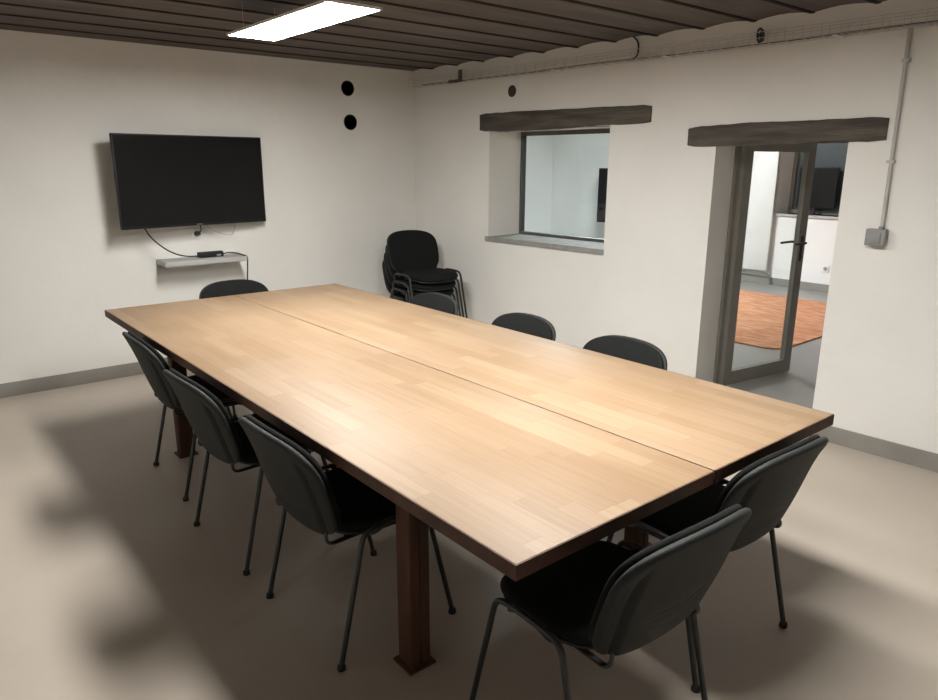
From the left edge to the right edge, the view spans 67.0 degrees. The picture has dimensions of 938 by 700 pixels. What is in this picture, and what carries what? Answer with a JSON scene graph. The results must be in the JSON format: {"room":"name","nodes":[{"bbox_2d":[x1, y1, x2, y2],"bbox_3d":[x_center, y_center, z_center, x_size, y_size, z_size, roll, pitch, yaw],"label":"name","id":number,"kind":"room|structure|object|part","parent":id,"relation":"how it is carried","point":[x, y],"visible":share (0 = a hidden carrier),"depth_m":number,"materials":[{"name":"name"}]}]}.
{"room":"meeting room","nodes":[
{"label":"meeting room","id":0,"kind":"room"},
{"bbox_2d":[0,29,415,383],"bbox_3d":[-2.539,-1.156,5.431,5.350,2.650,0.350,-12,19,-38],"label":"wall","id":1,"kind":"structure","parent":0,"point":[334,194],"depth_m":5.34,"materials":[{"name":"white paint"}]},
{"bbox_2d":[0,357,167,397],"bbox_3d":[-2.506,0.128,5.560,5.150,0.100,0.012,-12,19,-38],"label":"baseboard","id":2,"kind":"structure","parent":1,"relation":"attached to","point":[16,388],"depth_m":5.21,"materials":[{"name":"grey paint"}]},
{"bbox_2d":[109,133,265,229],"bbox_3d":[-2.125,-1.288,5.396,0.181,0.660,1.155,14,20,41],"label":"television","id":3,"kind":"object","parent":1,"relation":"attached to","point":[162,181],"visible":1,"depth_m":5.28,"materials":[{"name":"black plastic"}]},
{"bbox_2d":[144,229,198,256],"bbox_3d":[-2.231,-0.809,5.344,0.041,0.250,0.406,13,19,39],"label":"power cable","id":4,"kind":"object","parent":3,"relation":"hanging from","point":[144,229],"visible":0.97,"depth_m":5.30,"materials":[{"name":"plastic"}]},
{"bbox_2d":[191,228,202,238],"bbox_3d":[-2.148,-0.917,5.587,0.085,0.085,0.012,-12,19,-38],"label":"wall socket","id":5,"kind":"object","parent":1,"relation":"attached to","point":[193,236],"visible":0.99,"depth_m":5.58,"materials":[{"name":"white plastic"}]},
{"bbox_2d":[194,225,201,234],"bbox_3d":[-2.126,-0.983,5.547,0.044,0.166,0.049,-12,19,-38],"label":"plug","id":6,"kind":"object","parent":1,"relation":"attached to","point":[195,232],"visible":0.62,"depth_m":5.55,"materials":[{"name":"black plastic"}]},
{"bbox_2d":[156,253,246,267],"bbox_3d":[-2.086,-0.704,5.550,0.628,0.038,0.230,-12,19,-38],"label":"wall shelf","id":7,"kind":"object","parent":1,"relation":"attached to","point":[183,261],"visible":0.87,"depth_m":5.46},
{"bbox_2d":[197,250,223,257],"bbox_3d":[-2.039,-0.756,5.590,0.195,0.042,0.060,-13,20,-41],"label":"power adapter","id":8,"kind":"object","parent":7,"relation":"on","point":[206,254],"visible":1,"depth_m":5.57,"materials":[{"name":"black plastic"}]},
{"bbox_2d":[224,252,247,279],"bbox_3d":[-1.810,-0.362,5.849,0.364,0.909,0.172,-12,19,-38],"label":"power cable","id":9,"kind":"object","parent":7,"relation":"hanging from","point":[225,252],"visible":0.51,"depth_m":5.68,"materials":[{"name":"plastic"}]},
{"bbox_2d":[341,80,353,95],"bbox_3d":[-1.094,-2.288,6.207,0.128,0.128,0.122,-12,19,-38],"label":"duct opening","id":10,"kind":"object","parent":1,"relation":"attached to","point":[347,87],"visible":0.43,"depth_m":6.16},
{"bbox_2d":[344,114,356,129],"bbox_3d":[-1.083,-2.019,6.288,0.132,0.132,0.122,-12,19,-38],"label":"duct opening","id":11,"kind":"object","parent":1,"relation":"attached to","point":[350,122],"visible":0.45,"depth_m":6.24,"materials":[{"name":"black"}]},
{"bbox_2d":[0,0,886,70],"bbox_3d":[-0.031,-1.514,2.209,5.560,0.189,7.846,-12,19,-38],"label":"ceiling","id":12,"kind":"structure","parent":0,"point":[410,35],"depth_m":4.30,"materials":[{"name":"brown wood"}]},
{"bbox_2d":[226,0,382,40],"bbox_3d":[-0.862,-1.709,3.538,0.285,0.150,1.130,-12,19,-38],"label":"ceiling light","id":13,"kind":"object","parent":12,"relation":"hanging from","point":[322,13],"visible":1,"depth_m":3.45,"materials":[{"name":"white plastic"}]},
{"bbox_2d":[633,36,638,57],"bbox_3d":[1.110,-2.016,4.718,0.024,0.153,0.094,-5,16,-20],"label":"cable","id":14,"kind":"object","parent":12,"relation":"hanging from","point":[635,38],"visible":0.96,"depth_m":4.70,"materials":[{"name":"black plastic"}]},
{"bbox_2d":[0,281,937,699],"bbox_3d":[0.981,0.184,5.796,10.800,0.100,11.108,-12,19,-38],"label":"floor","id":15,"kind":"structure","parent":0,"point":[110,589],"depth_m":2.73,"materials":[{"name":"beige concrete"}]},
{"bbox_2d":[122,331,254,501],"bbox_3d":[-1.405,0.270,3.674,0.610,0.801,0.553,-11,19,-36],"label":"chair","id":16,"kind":"object","parent":15,"relation":"on","point":[152,363],"visible":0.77,"depth_m":3.43,"materials":[{"name":"grey plastic"}]},
{"bbox_3d":[-1.565,0.088,3.497,0.154,0.359,0.494,-11,19,-36],"label":"backrest","id":17,"kind":"part","parent":16,"relation":"part of","materials":[{"name":"black plastic"}]},
{"bbox_3d":[-1.632,0.384,3.859,0.199,0.463,0.021,-10,18,-34],"label":"leg","id":18,"kind":"part","parent":16,"relation":"part of","materials":[{"name":"black metal"}]},
{"bbox_3d":[-1.317,0.489,3.467,0.199,0.463,0.021,-12,19,-39],"label":"leg","id":19,"kind":"part","parent":16,"relation":"part of","materials":[{"name":"black metal"}]},
{"bbox_3d":[-1.344,0.218,3.709,0.430,0.058,0.448,-11,19,-36],"label":"seat","id":20,"kind":"part","parent":16,"relation":"part of","materials":[{"name":"black fabric"}]},
{"bbox_3d":[-1.204,0.252,3.498,0.094,0.018,0.018,-11,19,-36],"label":"rail","id":21,"kind":"part","parent":16,"relation":"part of","materials":[{"name":"black metal"}]},
{"bbox_3d":[-1.405,0.340,4.029,0.199,0.463,0.021,-12,19,-39],"label":"leg","id":22,"kind":"part","parent":16,"relation":"part of","materials":[{"name":"black metal"}]},
{"bbox_2d":[199,279,268,417],"bbox_3d":[-1.499,-0.048,4.872,0.553,0.801,0.610,-12,19,-38],"label":"chair","id":23,"kind":"object","parent":15,"relation":"on","point":[237,286],"visible":0.12,"depth_m":4.95,"materials":[{"name":"grey plastic"}]},
{"bbox_3d":[-1.627,-0.301,4.966,0.494,0.359,0.154,-12,19,-38],"label":"backrest","id":24,"kind":"part","parent":23,"relation":"part of","materials":[{"name":"black plastic"}]},
{"bbox_2d":[163,368,345,575],"bbox_3d":[-0.933,0.436,3.053,0.610,0.801,0.553,-12,19,-40],"label":"chair","id":25,"kind":"object","parent":15,"relation":"on","point":[222,437],"visible":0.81,"depth_m":2.81,"materials":[{"name":"grey plastic"}]},
{"bbox_3d":[-1.168,0.554,3.224,0.199,0.463,0.021,-11,19,-37],"label":"leg","id":26,"kind":"part","parent":25,"relation":"part of","materials":[{"name":"black metal"}]},
{"bbox_3d":[-1.084,0.257,2.867,0.154,0.359,0.494,-12,19,-40],"label":"backrest","id":27,"kind":"part","parent":25,"relation":"part of","materials":[{"name":"black plastic"}]},
{"bbox_3d":[-0.829,0.654,2.852,0.199,0.463,0.021,-14,20,-42],"label":"leg","id":28,"kind":"part","parent":25,"relation":"part of","materials":[{"name":"black metal"}]},
{"bbox_3d":[-0.875,0.383,3.091,0.430,0.058,0.448,-12,19,-40],"label":"seat","id":29,"kind":"part","parent":25,"relation":"part of","materials":[{"name":"black fabric"}]},
{"bbox_3d":[-0.614,0.607,3.035,0.199,0.463,0.021,-11,19,-37],"label":"leg","id":30,"kind":"part","parent":25,"relation":"part of","materials":[{"name":"black metal"}]},
{"bbox_2d":[238,415,455,671],"bbox_3d":[-0.452,0.579,2.521,0.610,0.801,0.553,-12,19,-39],"label":"chair","id":31,"kind":"object","parent":15,"relation":"on","point":[332,501],"visible":0.91,"depth_m":2.30,"materials":[{"name":"black fabric"}]},
{"bbox_3d":[-0.685,0.697,2.694,0.199,0.463,0.021,-11,19,-37],"label":"leg","id":32,"kind":"part","parent":31,"relation":"part of","materials":[{"name":"black metal"}]},
{"bbox_3d":[-0.604,0.399,2.336,0.154,0.359,0.494,-12,19,-39],"label":"backrest","id":33,"kind":"part","parent":31,"relation":"part of","materials":[{"name":"black plastic"}]},
{"bbox_3d":[-0.574,0.458,2.726,0.094,0.018,0.018,-12,19,-39],"label":"rail","id":34,"kind":"part","parent":31,"relation":"part of","materials":[{"name":"black metal"}]},
{"bbox_3d":[-0.468,0.649,2.876,0.199,0.463,0.021,-13,20,-41],"label":"leg","id":35,"kind":"part","parent":31,"relation":"part of","materials":[{"name":"black metal"}]},
{"bbox_3d":[-0.401,0.532,2.553,0.185,0.066,0.523,-12,19,-39],"label":"seat frame","id":36,"kind":"part","parent":31,"relation":"part of","materials":[{"name":"black metal"}]},
{"bbox_3d":[-0.393,0.526,2.558,0.430,0.058,0.448,-12,19,-39],"label":"seat","id":37,"kind":"part","parent":31,"relation":"part of","materials":[{"name":"black fabric"}]},
{"bbox_3d":[-0.351,0.797,2.319,0.199,0.463,0.021,-13,20,-41],"label":"leg","id":38,"kind":"part","parent":31,"relation":"part of","materials":[{"name":"black metal"}]},
{"bbox_3d":[-0.243,0.558,2.354,0.094,0.018,0.018,-12,19,-39],"label":"rail","id":39,"kind":"part","parent":31,"relation":"part of","materials":[{"name":"black metal"}]},
{"bbox_3d":[-0.133,0.750,2.500,0.199,0.463,0.021,-11,19,-37],"label":"leg","id":40,"kind":"part","parent":31,"relation":"part of","materials":[{"name":"black metal"}]},
{"bbox_2d":[382,260,457,315],"bbox_3d":[-0.448,-0.443,6.383,0.553,0.801,0.610,-10,18,-33],"label":"chair","id":41,"kind":"object","parent":15,"relation":"on","point":[388,285],"visible":0.09,"depth_m":6.33,"materials":[{"name":"grey plastic"}]},
{"bbox_3d":[-0.562,-0.699,6.488,0.494,0.359,0.154,-10,18,-33],"label":"backrest","id":42,"kind":"part","parent":41,"relation":"part of","materials":[{"name":"black fabric"}]},
{"bbox_2d":[384,253,460,315],"bbox_3d":[-0.429,-0.505,6.338,0.553,0.801,0.610,-10,18,-33],"label":"chair","id":43,"kind":"object","parent":41,"relation":"on","point":[399,290],"visible":0.19,"depth_m":6.22,"materials":[{"name":"grey plastic"}]},
{"bbox_3d":[-0.543,-0.762,6.443,0.494,0.359,0.154,-10,18,-33],"label":"backrest","id":44,"kind":"part","parent":43,"relation":"part of","materials":[{"name":"black fabric"}]},
{"bbox_2d":[385,245,463,316],"bbox_3d":[-0.410,-0.568,6.293,0.553,0.801,0.610,-10,18,-33],"label":"chair","id":45,"kind":"object","parent":43,"relation":"on","point":[400,282],"visible":0.29,"depth_m":6.11,"materials":[{"name":"grey plastic"}]},
{"bbox_3d":[-0.509,-0.335,6.034,0.021,0.463,0.199,-9,17,-31],"label":"leg","id":46,"kind":"part","parent":45,"relation":"part of","materials":[{"name":"black metal"}]},
{"bbox_3d":[-0.524,-0.825,6.398,0.494,0.359,0.154,-10,18,-33],"label":"backrest","id":47,"kind":"part","parent":45,"relation":"part of","materials":[{"name":"black fabric"}]},
{"bbox_2d":[387,230,467,317],"bbox_3d":[-0.391,-0.631,6.248,0.553,0.801,0.610,-10,18,-33],"label":"chair","id":48,"kind":"object","parent":45,"relation":"on","point":[413,254],"visible":0.95,"depth_m":6.28,"materials":[{"name":"black fabric"}]},
{"bbox_3d":[-0.652,-0.459,6.218,0.021,0.463,0.199,-11,18,-35],"label":"leg","id":49,"kind":"part","parent":48,"relation":"part of","materials":[{"name":"black metal"}]},
{"bbox_3d":[-0.490,-0.398,5.989,0.021,0.463,0.199,-9,17,-31],"label":"leg","id":50,"kind":"part","parent":48,"relation":"part of","materials":[{"name":"metal"}]},
{"bbox_3d":[-0.505,-0.887,6.353,0.494,0.359,0.154,-10,18,-33],"label":"backrest","id":51,"kind":"part","parent":48,"relation":"part of","materials":[{"name":"black fabric"}]},
{"bbox_3d":[-0.347,-0.654,6.176,0.448,0.058,0.430,-10,18,-33],"label":"seat","id":52,"kind":"part","parent":48,"relation":"part of","materials":[{"name":"black fabric"}]},
{"bbox_3d":[-0.067,-0.470,6.269,0.021,0.463,0.199,-11,18,-35],"label":"leg","id":53,"kind":"part","parent":48,"relation":"part of","materials":[{"name":"metal"}]},
{"bbox_3d":[-0.366,-0.592,6.221,0.448,0.058,0.430,-10,18,-33],"label":"seat","id":54,"kind":"part","parent":45,"relation":"part of","materials":[{"name":"black fabric"}]},
{"bbox_3d":[-0.086,-0.408,6.314,0.021,0.463,0.199,-11,18,-35],"label":"leg","id":55,"kind":"part","parent":45,"relation":"part of","materials":[{"name":"metal"}]},
{"bbox_3d":[-0.385,-0.529,6.266,0.448,0.058,0.430,-10,18,-33],"label":"seat","id":56,"kind":"part","parent":43,"relation":"part of","materials":[{"name":"black fabric"}]},
{"bbox_3d":[-0.105,-0.345,6.359,0.021,0.463,0.199,-11,18,-35],"label":"leg","id":57,"kind":"part","parent":43,"relation":"part of","materials":[{"name":"metal"}]},
{"bbox_3d":[-0.404,-0.467,6.311,0.448,0.058,0.430,-10,18,-33],"label":"seat","id":58,"kind":"part","parent":41,"relation":"part of","materials":[{"name":"black fabric"}]},
{"bbox_2d":[409,292,457,314],"bbox_3d":[-0.406,0.073,4.431,0.610,0.801,0.553,-11,19,-37],"label":"chair","id":59,"kind":"object","parent":15,"relation":"on","point":[432,300],"visible":0.12,"depth_m":4.47,"materials":[{"name":"grey plastic"}]},
{"bbox_2d":[105,284,833,675],"bbox_3d":[-0.439,0.356,3.461,1.547,0.750,3.571,-12,19,-38],"label":"meeting table","id":60,"kind":"object","parent":15,"relation":"on","point":[526,452],"visible":0.91,"depth_m":2.48,"materials":[{"name":"brown wood"}]},
{"bbox_3d":[-1.605,0.243,3.936,0.076,0.702,0.076,-12,19,-38],"label":"leg","id":61,"kind":"part","parent":60,"relation":"part of","materials":[{"name":"brown wood"}]},
{"bbox_3d":[-1.607,0.586,4.027,0.104,0.008,0.104,-12,19,-38],"label":"plate","id":62,"kind":"part","parent":60,"relation":"part of","materials":[{"name":"brown metal"}]},
{"bbox_3d":[-0.179,0.690,2.269,0.076,0.702,0.076,-12,19,-38],"label":"leg","id":63,"kind":"part","parent":60,"relation":"part of","materials":[{"name":"brown wood"}]},
{"bbox_3d":[-0.181,1.033,2.360,0.104,0.008,0.104,-12,19,-38],"label":"plate","id":64,"kind":"part","parent":60,"relation":"part of","materials":[{"name":"brown wood"}]},
{"bbox_3d":[0.728,0.502,2.994,0.076,0.702,0.076,-12,19,-38],"label":"leg","id":65,"kind":"part","parent":60,"relation":"part of","materials":[{"name":"brown wood"}]},
{"bbox_3d":[0.726,0.845,3.085,0.104,0.008,0.104,-12,19,-38],"label":"plate","id":66,"kind":"part","parent":60,"relation":"part of","materials":[{"name":"brown metal"}]},
{"bbox_2d":[491,312,555,340],"bbox_3d":[0.116,0.237,3.821,0.610,0.801,0.553,-11,19,-37],"label":"chair","id":67,"kind":"object","parent":15,"relation":"on","point":[531,324],"visible":0.13,"depth_m":3.86,"materials":[{"name":"grey plastic"}]},
{"bbox_2d":[469,504,751,699],"bbox_3d":[0.388,0.730,1.962,0.553,0.801,0.610,-11,18,-36],"label":"chair","id":68,"kind":"object","parent":15,"relation":"on","point":[604,597],"visible":0.98,"depth_m":1.76,"materials":[{"name":"grey plastic"}]},
{"bbox_3d":[0.061,0.882,2.006,0.021,0.463,0.199,-12,19,-38],"label":"leg","id":69,"kind":"part","parent":68,"relation":"part of","materials":[{"name":"black metal"}]},
{"bbox_3d":[0.151,0.696,1.841,0.018,0.018,0.094,-11,18,-36],"label":"rail","id":70,"kind":"part","parent":68,"relation":"part of","materials":[{"name":"black metal"}]},
{"bbox_3d":[0.235,0.941,1.786,0.021,0.463,0.199,-10,18,-34],"label":"leg","id":71,"kind":"part","parent":68,"relation":"part of","materials":[{"name":"black metal"}]},
{"bbox_3d":[0.341,0.675,2.010,0.448,0.058,0.430,-11,18,-36],"label":"seat","id":72,"kind":"part","parent":68,"relation":"part of","materials":[{"name":"black fabric"}]},
{"bbox_3d":[0.347,0.680,2.004,0.523,0.066,0.185,-11,18,-36],"label":"seat frame","id":73,"kind":"part","parent":68,"relation":"part of","materials":[{"name":"black plastic"}]},
{"bbox_3d":[0.470,0.804,2.307,0.021,0.463,0.199,-10,18,-34],"label":"leg","id":74,"kind":"part","parent":68,"relation":"part of","materials":[{"name":"black metal"}]},
{"bbox_3d":[0.511,0.559,1.750,0.494,0.359,0.154,-11,18,-36],"label":"backrest","id":75,"kind":"part","parent":68,"relation":"part of","materials":[{"name":"black fabric"}]},
{"bbox_3d":[0.644,0.863,2.087,0.021,0.463,0.199,-12,19,-38],"label":"leg","id":76,"kind":"part","parent":68,"relation":"part of","materials":[{"name":"black metal"}]},
{"bbox_2d":[583,335,667,369],"bbox_3d":[0.555,0.375,3.307,0.610,0.801,0.553,-11,19,-37],"label":"chair","id":77,"kind":"object","parent":15,"relation":"on","point":[623,347],"visible":0.09,"depth_m":3.35,"materials":[{"name":"grey plastic"}]},
{"bbox_2d":[606,434,827,692],"bbox_3d":[0.814,0.611,2.422,0.553,0.801,0.610,-11,19,-36],"label":"chair","id":78,"kind":"object","parent":15,"relation":"on","point":[769,485],"visible":0.73,"depth_m":2.20,"materials":[{"name":"grey plastic"}]},
{"bbox_3d":[0.488,0.763,2.463,0.021,0.463,0.199,-12,19,-39],"label":"leg","id":79,"kind":"part","parent":78,"relation":"part of","materials":[{"name":"black metal"}]},
{"bbox_3d":[0.579,0.577,2.298,0.018,0.018,0.094,-11,19,-36],"label":"rail","id":80,"kind":"part","parent":78,"relation":"part of","materials":[{"name":"black metal"}]},
{"bbox_3d":[0.773,0.561,2.463,0.523,0.066,0.185,-11,19,-36],"label":"seat frame","id":81,"kind":"part","parent":78,"relation":"part of","materials":[{"name":"black metal"}]},
{"bbox_3d":[0.664,0.821,2.244,0.021,0.463,0.199,-10,18,-34],"label":"leg","id":82,"kind":"part","parent":78,"relation":"part of","materials":[{"name":"black metal"}]},
{"bbox_3d":[0.767,0.555,2.470,0.448,0.058,0.430,-11,19,-36],"label":"seat","id":83,"kind":"part","parent":78,"relation":"part of","materials":[{"name":"black fabric"}]},
{"bbox_3d":[0.939,0.439,2.211,0.494,0.359,0.154,-11,19,-36],"label":"backrest","id":84,"kind":"part","parent":78,"relation":"part of","materials":[{"name":"black plastic"}]},
{"bbox_3d":[1.069,0.743,2.549,0.021,0.463,0.199,-12,19,-39],"label":"leg","id":85,"kind":"part","parent":78,"relation":"part of","materials":[{"name":"black metal"}]},
{"bbox_2d":[734,290,826,348],"bbox_3d":[3.000,-0.430,7.929,2.600,0.014,2.300,-12,19,-38],"label":"rug","id":86,"kind":"object","parent":15,"relation":"on","point":[760,316],"visible":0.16,"depth_m":7.46,"materials":[{"name":"orange carpet"}]},
{"bbox_2d":[524,135,553,233],"bbox_3d":[-0.573,-2.677,11.012,5.150,2.750,0.200,-12,19,-38],"label":"wall","id":87,"kind":"structure","parent":0,"point":[539,149],"depth_m":12.35,"materials":[{"name":"white paint"}]},
{"bbox_2d":[413,0,937,453],"bbox_3d":[1.025,-1.154,5.479,0.460,2.650,11.107,-13,19,-40],"label":"wall","id":88,"kind":"structure","parent":0,"point":[657,279],"depth_m":4.64,"materials":[{"name":"white paint"}]},
{"bbox_2d":[508,85,515,96],"bbox_3d":[0.389,-2.083,5.712,0.125,0.090,0.094,-12,19,-38],"label":"duct opening","id":89,"kind":"object","parent":88,"relation":"attached to","point":[512,90],"visible":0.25,"depth_m":5.67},
{"bbox_2d":[485,128,609,254],"bbox_3d":[0.734,-1.312,5.749,0.447,0.921,1.284,-13,19,-40],"label":"window","id":90,"kind":"structure","parent":88,"relation":"in","point":[526,238],"depth_m":5.93,"materials":[{"name":"grey paint"}]},
{"bbox_3d":[0.719,-0.883,5.850,0.412,0.040,1.284,-13,19,-40],"label":"sill","id":91,"kind":"part","parent":90,"relation":"part of","materials":[{"name":"grey stone"}]},
{"bbox_3d":[0.886,-1.363,5.867,0.050,0.881,1.251,-13,19,-40],"label":"frame","id":92,"kind":"part","parent":90,"relation":"part of","materials":[{"name":"grey paint"}]},
{"bbox_2d":[480,105,651,131],"bbox_3d":[0.702,-1.765,5.414,0.146,0.149,1.702,-13,19,-40],"label":"lintel","id":93,"kind":"object","parent":88,"relation":"attached to","point":[637,114],"visible":0.93,"depth_m":5.30,"materials":[{"name":"brown wood"}]},
{"bbox_2d":[408,7,937,87],"bbox_3d":[1.971,-1.720,3.780,0.122,0.106,7.515,-13,20,-40],"label":"cable tray","id":94,"kind":"object","parent":88,"relation":"attached to","point":[843,27],"depth_m":4.34,"materials":[{"name":"metal"}]},
{"bbox_3d":[-0.117,-2.304,5.971,0.010,0.097,0.170,-13,19,-40],"label":"angle bracket","id":95,"kind":"part","parent":94,"relation":"part of","materials":[{"name":"white metal"}]},
{"bbox_2d":[422,20,937,84],"bbox_3d":[1.998,-1.685,3.772,0.074,0.010,7.255,-13,20,-40],"label":"cable","id":96,"kind":"object","parent":94,"relation":"in","point":[935,20],"visible":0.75,"depth_m":4.23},
{"bbox_3d":[1.682,-1.813,4.088,0.042,0.086,0.050,11,18,35],"label":"cable coil","id":97,"kind":"part","parent":94,"relation":"part of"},
{"bbox_2d":[713,143,817,385],"bbox_3d":[2.422,-0.566,4.939,0.875,1.800,0.919,-12,19,-38],"label":"door","id":98,"kind":"structure","parent":88,"relation":"in","point":[724,374],"depth_m":5.17,"materials":[{"name":"grey paint"}]},
{"bbox_3d":[2.116,-0.502,4.695,0.050,1.800,0.918,-13,19,-40],"label":"frame","id":99,"kind":"part","parent":98,"relation":"part of","materials":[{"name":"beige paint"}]},
{"bbox_3d":[2.465,-0.768,5.375,0.147,0.190,0.141,-9,17,-31],"label":"handle","id":100,"kind":"part","parent":98,"relation":"part of","materials":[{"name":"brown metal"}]},
{"bbox_2d":[687,117,889,146],"bbox_3d":[1.855,-1.283,4.196,0.146,0.140,1.181,-13,19,-40],"label":"lintel","id":101,"kind":"object","parent":88,"relation":"attached to","point":[866,129],"visible":0.95,"depth_m":4.09,"materials":[{"name":"brown wood"}]},
{"bbox_2d":[809,426,937,472],"bbox_3d":[3.298,0.837,2.978,0.012,0.100,3.702,-13,19,-40],"label":"baseboard","id":102,"kind":"structure","parent":88,"relation":"attached to","point":[927,460],"depth_m":4.01,"materials":[{"name":"grey paint"}]},
{"bbox_2d":[864,226,888,246],"bbox_3d":[2.206,-0.617,3.838,0.058,0.103,0.100,-13,19,-40],"label":"switch box","id":103,"kind":"object","parent":88,"relation":"attached to","point":[873,236],"visible":1,"depth_m":3.81,"materials":[{"name":"grey plastic"}]},
{"bbox_2d":[880,28,912,226],"bbox_3d":[2.229,-1.140,3.701,0.026,1.002,0.039,-12,19,-38],"label":"conduit pipe","id":104,"kind":"object","parent":88,"relation":"attached to","point":[906,59],"visible":1,"depth_m":3.69,"materials":[{"name":"grey plastic"}]},
{"bbox_2d":[551,133,837,284],"bbox_3d":[5.018,-2.027,8.649,0.350,2.750,11.100,-12,19,-38],"label":"wall","id":105,"kind":"structure","parent":0,"point":[577,158],"depth_m":11.71,"materials":[{"name":"white paint"}]},
{"bbox_2d":[597,168,607,221],"bbox_3d":[2.588,-2.397,11.042,1.170,0.840,0.318,14,20,42],"label":"television","id":106,"kind":"object","parent":105,"relation":"attached to","point":[603,172],"visible":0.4,"depth_m":11.26,"materials":[{"name":"black plastic"}]},
{"bbox_2d":[741,274,828,292],"bbox_3d":[4.937,-0.698,8.802,0.012,0.100,10.900,-12,19,-38],"label":"baseboard","id":107,"kind":"structure","parent":105,"relation":"attached to","point":[744,277],"depth_m":9.61,"materials":[{"name":"grey paint"}]},
{"bbox_2d":[774,143,847,218],"bbox_3d":[4.526,-2.304,9.121,0.320,1.170,0.940,-12,19,-38],"label":"window","id":108,"kind":"structure","parent":105,"relation":"in","point":[834,155],"depth_m":9.17,"materials":[{"name":"clear glass"}]},
{"bbox_3d":[4.512,-1.751,9.257,0.290,0.030,0.940,-12,19,-38],"label":"sill","id":109,"kind":"part","parent":108,"relation":"part of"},
{"bbox_3d":[4.642,-2.334,9.178,0.060,1.140,0.890,-12,19,-38],"label":"frame","id":110,"kind":"part","parent":108,"relation":"part of","materials":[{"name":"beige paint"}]},
{"bbox_2d":[795,167,839,214],"bbox_3d":[4.510,-2.058,9.187,0.140,0.600,0.500,-12,19,-38],"label":"monitor","id":111,"kind":"object","parent":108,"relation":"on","point":[825,179],"visible":0.81,"depth_m":9.10,"materials":[{"name":"black plastic"}]},
{"bbox_3d":[4.635,-2.340,9.178,0.010,1.050,0.820,-12,19,-38],"label":"glass","id":112,"kind":"part","parent":108,"relation":"part of","materials":[{"name":"clear glass"}]},
{"bbox_2d":[822,265,829,272],"bbox_3d":[4.597,-1.046,9.137,0.012,0.090,0.090,-12,19,-38],"label":"wall socket","id":113,"kind":"object","parent":105,"relation":"attached to","point":[825,268],"visible":1,"depth_m":9.13,"materials":[{"name":"white plastic"}]},
{"bbox_2d":[742,151,780,284],"bbox_3d":[3.894,-1.854,9.735,0.100,1.850,0.701,-12,19,-38],"label":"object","id":114,"kind":"structure","parent":0,"point":[765,170],"depth_m":9.58,"materials":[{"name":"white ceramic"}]}
]}

